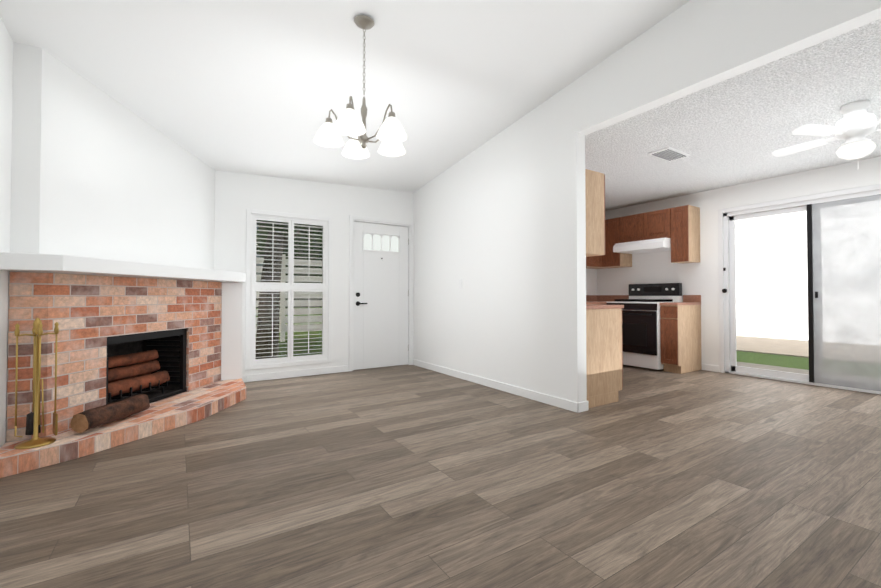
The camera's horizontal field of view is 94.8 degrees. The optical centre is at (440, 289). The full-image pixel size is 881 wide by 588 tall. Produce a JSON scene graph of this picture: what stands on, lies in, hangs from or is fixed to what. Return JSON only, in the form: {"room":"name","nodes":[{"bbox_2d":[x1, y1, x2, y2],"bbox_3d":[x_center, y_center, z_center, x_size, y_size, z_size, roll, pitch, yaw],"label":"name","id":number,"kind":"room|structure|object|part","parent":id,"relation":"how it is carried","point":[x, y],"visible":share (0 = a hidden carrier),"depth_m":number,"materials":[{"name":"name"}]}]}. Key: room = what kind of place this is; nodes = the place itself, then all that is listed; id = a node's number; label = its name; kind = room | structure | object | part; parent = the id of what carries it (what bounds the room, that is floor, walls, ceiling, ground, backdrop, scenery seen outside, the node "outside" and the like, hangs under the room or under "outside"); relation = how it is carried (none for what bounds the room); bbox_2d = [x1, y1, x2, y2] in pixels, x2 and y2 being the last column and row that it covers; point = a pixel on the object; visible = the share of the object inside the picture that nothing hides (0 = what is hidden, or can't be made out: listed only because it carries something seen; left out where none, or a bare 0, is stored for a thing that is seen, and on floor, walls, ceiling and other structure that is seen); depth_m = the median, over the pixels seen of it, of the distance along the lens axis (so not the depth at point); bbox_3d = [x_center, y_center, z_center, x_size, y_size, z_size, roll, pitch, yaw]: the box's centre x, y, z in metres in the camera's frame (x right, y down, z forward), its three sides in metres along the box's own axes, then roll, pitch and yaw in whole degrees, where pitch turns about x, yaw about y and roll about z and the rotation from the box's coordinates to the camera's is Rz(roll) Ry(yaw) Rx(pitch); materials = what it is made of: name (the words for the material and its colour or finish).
{"room":"living room","nodes":[
{"label":"living room","id":0,"kind":"room"},
{"bbox_2d":[0,17,12,446],"bbox_3d":[-1.519,-0.842,0.625,0.140,3.700,7.700,1,-1,-33],"label":"wall","id":1,"kind":"structure","parent":0,"point":[6,67],"depth_m":2.42,"materials":[{"name":"white paint"}]},
{"bbox_2d":[10,42,214,269],"bbox_3d":[-2.595,-1.422,3.537,1.210,2.448,1.660,1,-1,-33],"label":"wall","id":2,"kind":"structure","parent":0,"point":[96,172],"depth_m":2.97,"materials":[{"name":"white paint"}]},
{"bbox_2d":[214,170,412,374],"bbox_3d":[-2.023,-0.773,4.970,4.020,3.700,0.140,1,-1,-33],"label":"wall","id":3,"kind":"structure","parent":0,"point":[237,195],"depth_m":5.12,"materials":[{"name":"white paint"}]},
{"bbox_2d":[245,209,331,369],"bbox_3d":[-1.876,-0.002,5.044,1.020,1.880,0.154,1,-1,-33],"label":"window","id":4,"kind":"structure","parent":3,"relation":"in","point":[249,214],"depth_m":4.99,"materials":[{"name":"white"}]},
{"bbox_2d":[251,215,326,363],"bbox_3d":[-1.851,-0.003,5.005,0.896,1.756,0.052,1,-1,-33],"label":"window shutters","id":5,"kind":"object","parent":4,"relation":"attached to","point":[290,287],"visible":1,"depth_m":4.99,"materials":[{"name":"white"}]},
{"bbox_2d":[242,365,347,381],"bbox_3d":[-1.766,1.035,5.017,1.285,0.085,0.012,1,-1,-33],"label":"baseboard","id":6,"kind":"structure","parent":3,"relation":"attached to","point":[336,369],"depth_m":4.98,"materials":[{"name":"white wood"}]},
{"bbox_2d":[353,221,408,369],"bbox_3d":[-0.818,0.079,5.682,0.856,2.006,0.100,1,-1,-33],"label":"entry door","id":7,"kind":"structure","parent":3,"relation":"in","point":[380,307],"depth_m":5.67,"materials":[{"name":"white painted wood"},{"name":"glass"}]},
{"bbox_3d":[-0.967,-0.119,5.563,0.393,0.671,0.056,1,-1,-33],"label":"handle","id":8,"kind":"part","parent":7,"relation":"part of","materials":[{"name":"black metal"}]},
{"bbox_3d":[-0.839,-0.663,5.715,0.544,0.230,0.006,1,-1,-33],"label":"glass","id":9,"kind":"part","parent":7,"relation":"part of","materials":[{"name":"glass"}]},
{"bbox_2d":[349,215,413,370],"bbox_3d":[-0.844,0.049,5.712,0.979,2.080,0.154,1,-1,-33],"label":"door frame","id":10,"kind":"structure","parent":3,"relation":"attached to","point":[409,225],"depth_m":5.77,"materials":[{"name":"white wood"}]},
{"bbox_2d":[0,0,689,192],"bbox_3d":[0.071,-2.047,1.758,4.020,1.454,7.840,1,-1,-33],"label":"ceiling","id":11,"kind":"structure","parent":0,"point":[260,87],"depth_m":3.03,"materials":[{"name":"white paint"}]},
{"bbox_2d":[313,15,406,158],"bbox_3d":[-0.493,-1.334,2.635,0.608,0.843,0.606,1,-1,-33],"label":"chandelier","id":12,"kind":"object","parent":11,"relation":"hanging from","point":[390,134],"visible":1,"depth_m":2.58,"materials":[{"name":"white glass"}]},
{"bbox_2d":[0,364,880,587],"bbox_3d":[1.376,1.099,2.554,7.130,0.120,7.840,1,-1,-33],"label":"floor","id":13,"kind":"structure","parent":0,"point":[406,476],"depth_m":2.05,"materials":[{"name":"brown wood"}]},
{"bbox_2d":[0,252,245,442],"bbox_3d":[-2.415,0.428,3.480,1.478,1.250,1.898,1,-1,-33],"label":"fireplace","id":14,"kind":"object","parent":13,"relation":"on","point":[153,332],"visible":0.9,"depth_m":3.01,"materials":[{"name":"brick"}]},
{"bbox_2d":[0,378,245,477],"bbox_3d":[-2.299,0.995,3.272,1.455,0.110,1.689,1,-1,-33],"label":"hearth","id":15,"kind":"object","parent":13,"relation":"on","point":[181,409],"visible":0.96,"depth_m":2.81,"materials":[{"name":"brick"}]},
{"bbox_2d":[14,317,58,448],"bbox_3d":[-2.439,0.546,2.451,0.189,0.760,0.204,1,-1,-33],"label":"fireplace tool set","id":16,"kind":"object","parent":15,"relation":"on","point":[33,427],"visible":1,"depth_m":2.43,"materials":[{"name":"gold metal"}]},
{"bbox_2d":[70,394,149,432],"bbox_3d":[-2.285,0.855,2.831,0.132,0.136,0.502,0,-1,3],"label":"log","id":17,"kind":"object","parent":15,"relation":"on","point":[83,421],"visible":1,"depth_m":2.74,"materials":[{"name":"brown wood"}]},
{"bbox_2d":[586,308,622,407],"bbox_3d":[1.399,0.619,3.906,0.586,0.882,0.411,1,-1,-33],"label":"base cabinet","id":18,"kind":"object","parent":13,"relation":"on","point":[604,337],"depth_m":3.73,"materials":[{"name":"brown wood"}]},
{"bbox_2d":[586,303,623,308],"bbox_3d":[1.144,0.168,4.314,0.593,0.032,1.380,1,-1,-33],"label":"countertop","id":19,"kind":"structure","parent":18,"relation":"on","point":[588,305],"depth_m":3.76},
{"bbox_2d":[586,295,628,303],"bbox_3d":[1.590,0.141,5.808,2.966,0.132,0.633,1,-1,-33],"label":"countertop","id":20,"kind":"structure","parent":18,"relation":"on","point":[595,301],"depth_m":6.66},
{"bbox_2d":[606,283,681,369],"bbox_3d":[2.900,0.483,5.816,0.696,1.155,0.760,1,-1,-33],"label":"range","id":21,"kind":"object","parent":13,"relation":"on","point":[641,318],"visible":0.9,"depth_m":5.60,"materials":[{"name":"white metal"}]},
{"bbox_2d":[660,305,701,373],"bbox_3d":[3.227,0.643,5.433,0.616,0.882,0.225,1,-1,-33],"label":"base cabinet","id":22,"kind":"object","parent":13,"relation":"on","point":[680,333],"depth_m":5.30,"materials":[{"name":"brown wood"}]},
{"bbox_2d":[660,295,700,304],"bbox_3d":[3.226,0.135,5.437,0.623,0.132,0.230,1,-1,-33],"label":"countertop","id":23,"kind":"structure","parent":22,"relation":"on","point":[687,299],"depth_m":5.50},
{"bbox_2d":[586,269,596,294],"bbox_3d":[1.378,-0.754,6.148,2.970,3.700,0.140,1,-1,-33],"label":"wall","id":24,"kind":"structure","parent":0,"point":[591,281],"depth_m":6.81,"materials":[{"name":"white paint"}]},
{"bbox_2d":[586,257,600,268],"bbox_3d":[2.221,-0.735,6.414,0.646,0.750,0.326,1,-1,-33],"label":"upper cabinet","id":25,"kind":"object","parent":24,"relation":"attached to","point":[591,262],"depth_m":6.35,"materials":[{"name":"brown wood"}]},
{"bbox_2d":[413,0,880,402],"bbox_3d":[1.707,-0.807,2.799,0.120,3.700,7.560,1,-1,-33],"label":"wall","id":26,"kind":"structure","parent":0,"point":[499,220],"depth_m":3.78,"materials":[{"name":"white paint"}]},
{"bbox_2d":[413,359,580,412],"bbox_3d":[0.388,1.030,4.685,0.012,0.085,2.912,1,-1,-33],"label":"baseboard","id":27,"kind":"structure","parent":26,"relation":"attached to","point":[576,407],"depth_m":4.20,"materials":[{"name":"white wood"}]},
{"bbox_2d":[585,169,608,256],"bbox_3d":[1.270,-0.700,3.886,0.326,0.760,0.483,1,-1,-33],"label":"upper cabinet","id":28,"kind":"object","parent":26,"relation":"attached to","point":[597,228],"depth_m":3.70,"materials":[{"name":"brown wood"}]},
{"bbox_2d":[585,19,880,210],"bbox_3d":[3.297,-1.519,3.328,3.110,0.300,6.980,1,-1,-33],"label":"ceiling","id":29,"kind":"structure","parent":0,"point":[736,130],"depth_m":3.41,"materials":[{"name":"white paint"}]},
{"bbox_2d":[648,147,689,160],"bbox_3d":[2.281,-1.347,4.038,0.400,0.019,0.200,1,-1,-33],"label":"ceiling vent","id":30,"kind":"object","parent":29,"relation":"in","point":[669,154],"visible":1,"depth_m":4.01,"materials":[{"name":"white metal"}]},
{"bbox_2d":[772,100,880,168],"bbox_3d":[3.068,-1.138,3.028,0.982,0.469,0.970,1,-1,-33],"label":"ceiling fan","id":31,"kind":"object","parent":29,"relation":"hanging from","point":[855,125],"visible":1,"depth_m":2.95,"materials":[{"name":"white"}]},
{"bbox_3d":[3.072,-1.021,2.996,0.210,0.094,0.210,1,-1,-33],"label":"globe","id":32,"kind":"part","parent":31,"relation":"part of"},
{"bbox_2d":[597,156,880,372],"bbox_3d":[4.505,-0.785,4.183,0.140,3.700,6.840,1,-1,-33],"label":"wall","id":33,"kind":"structure","parent":0,"point":[701,278],"depth_m":5.42,"materials":[{"name":"white paint"}]},
{"bbox_2d":[601,217,631,268],"bbox_3d":[2.697,-0.734,6.503,0.366,0.750,0.696,1,-1,-33],"label":"upper cabinet","id":34,"kind":"object","parent":33,"relation":"attached to","point":[616,225],"depth_m":6.26,"materials":[{"name":"brown wood"}]},
{"bbox_2d":[625,214,636,241],"bbox_3d":[2.991,-0.910,6.089,0.326,0.410,0.438,1,-1,-33],"label":"upper cabinet","id":35,"kind":"object","parent":33,"relation":"attached to","point":[631,220],"depth_m":6.03,"materials":[{"name":"brown wood"}]},
{"bbox_2d":[613,237,670,253],"bbox_3d":[3.006,-0.632,5.902,0.496,0.143,0.750,1,-1,-33],"label":"range hood","id":36,"kind":"object","parent":33,"relation":"attached to","point":[649,245],"visible":0.96,"depth_m":5.75,"materials":[{"name":"white metal"}]},
{"bbox_2d":[637,209,664,240],"bbox_3d":[3.166,-0.915,5.819,0.326,0.410,0.438,1,-1,-33],"label":"upper cabinet","id":37,"kind":"object","parent":33,"relation":"attached to","point":[650,225],"depth_m":5.77,"materials":[{"name":"brown wood"}]},
{"bbox_2d":[665,205,699,263],"bbox_3d":[3.332,-0.749,5.560,0.326,0.750,0.288,1,-1,-33],"label":"upper cabinet","id":38,"kind":"object","parent":33,"relation":"attached to","point":[679,226],"depth_m":5.45,"materials":[{"name":"brown wood"}]},
{"bbox_2d":[722,204,817,382],"bbox_3d":[3.961,0.041,4.913,0.084,2.010,0.932,1,-1,-33],"label":"sliding door","id":39,"kind":"structure","parent":33,"relation":"in","point":[810,294],"depth_m":4.57,"materials":[{"name":"black metal"}]},
{"bbox_2d":[718,184,880,393],"bbox_3d":[4.234,0.000,4.549,0.122,2.140,1.930,1,-1,-33],"label":"door frame","id":40,"kind":"structure","parent":33,"relation":"attached to","point":[727,217],"depth_m":5.04,"materials":[{"name":"white metal"}]},
{"bbox_2d":[812,194,880,390],"bbox_3d":[4.442,0.030,4.186,0.002,2.010,0.895,1,-1,-33],"label":"panel","id":41,"kind":"object","parent":40,"relation":"in","point":[832,280],"visible":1,"depth_m":4.33,"materials":[{"name":"clear glass"}]},
{"bbox_2d":[735,209,880,344],"bbox_3d":[9.678,-1.828,8.482,0.200,6.080,28.000,1,-1,-33],"label":"sky","id":42,"kind":"structure","parent":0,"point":[800,256],"depth_m":10.19,"materials":[{"name":"white"}]},
{"label":"outside","id":43,"kind":"structure","parent":0,"visible":0},
{"bbox_2d":[256,307,880,376],"bbox_3d":[1.610,1.246,6.780,70.000,0.120,70.000,1,-1,-33],"label":"grass","id":44,"kind":"structure","parent":43,"point":[773,360],"depth_m":7.50,"materials":[{"name":"green plant"}]},
{"bbox_2d":[256,254,321,341],"bbox_3d":[-5.070,0.178,8.831,17.000,2.080,0.080,1,-1,-33],"label":"fence","id":45,"kind":"object","parent":44,"relation":"on","point":[300,319],"depth_m":9.91,"materials":[{"name":"white"}]},
{"bbox_2d":[256,220,322,358],"bbox_3d":[-4.407,-1.290,10.456,12.593,5.122,10.294,1,-1,-33],"label":"tree","id":46,"kind":"object","parent":44,"relation":"on","point":[264,332],"depth_m":6.85,"materials":[{"name":"green plant"}]},
{"bbox_2d":[736,336,880,383],"bbox_3d":[7.144,1.157,6.196,6.488,0.040,21.000,1,-1,-33],"label":"patio","id":47,"kind":"structure","parent":44,"relation":"on","point":[785,345],"depth_m":8.05,"materials":[{"name":"concrete"}]}
]}

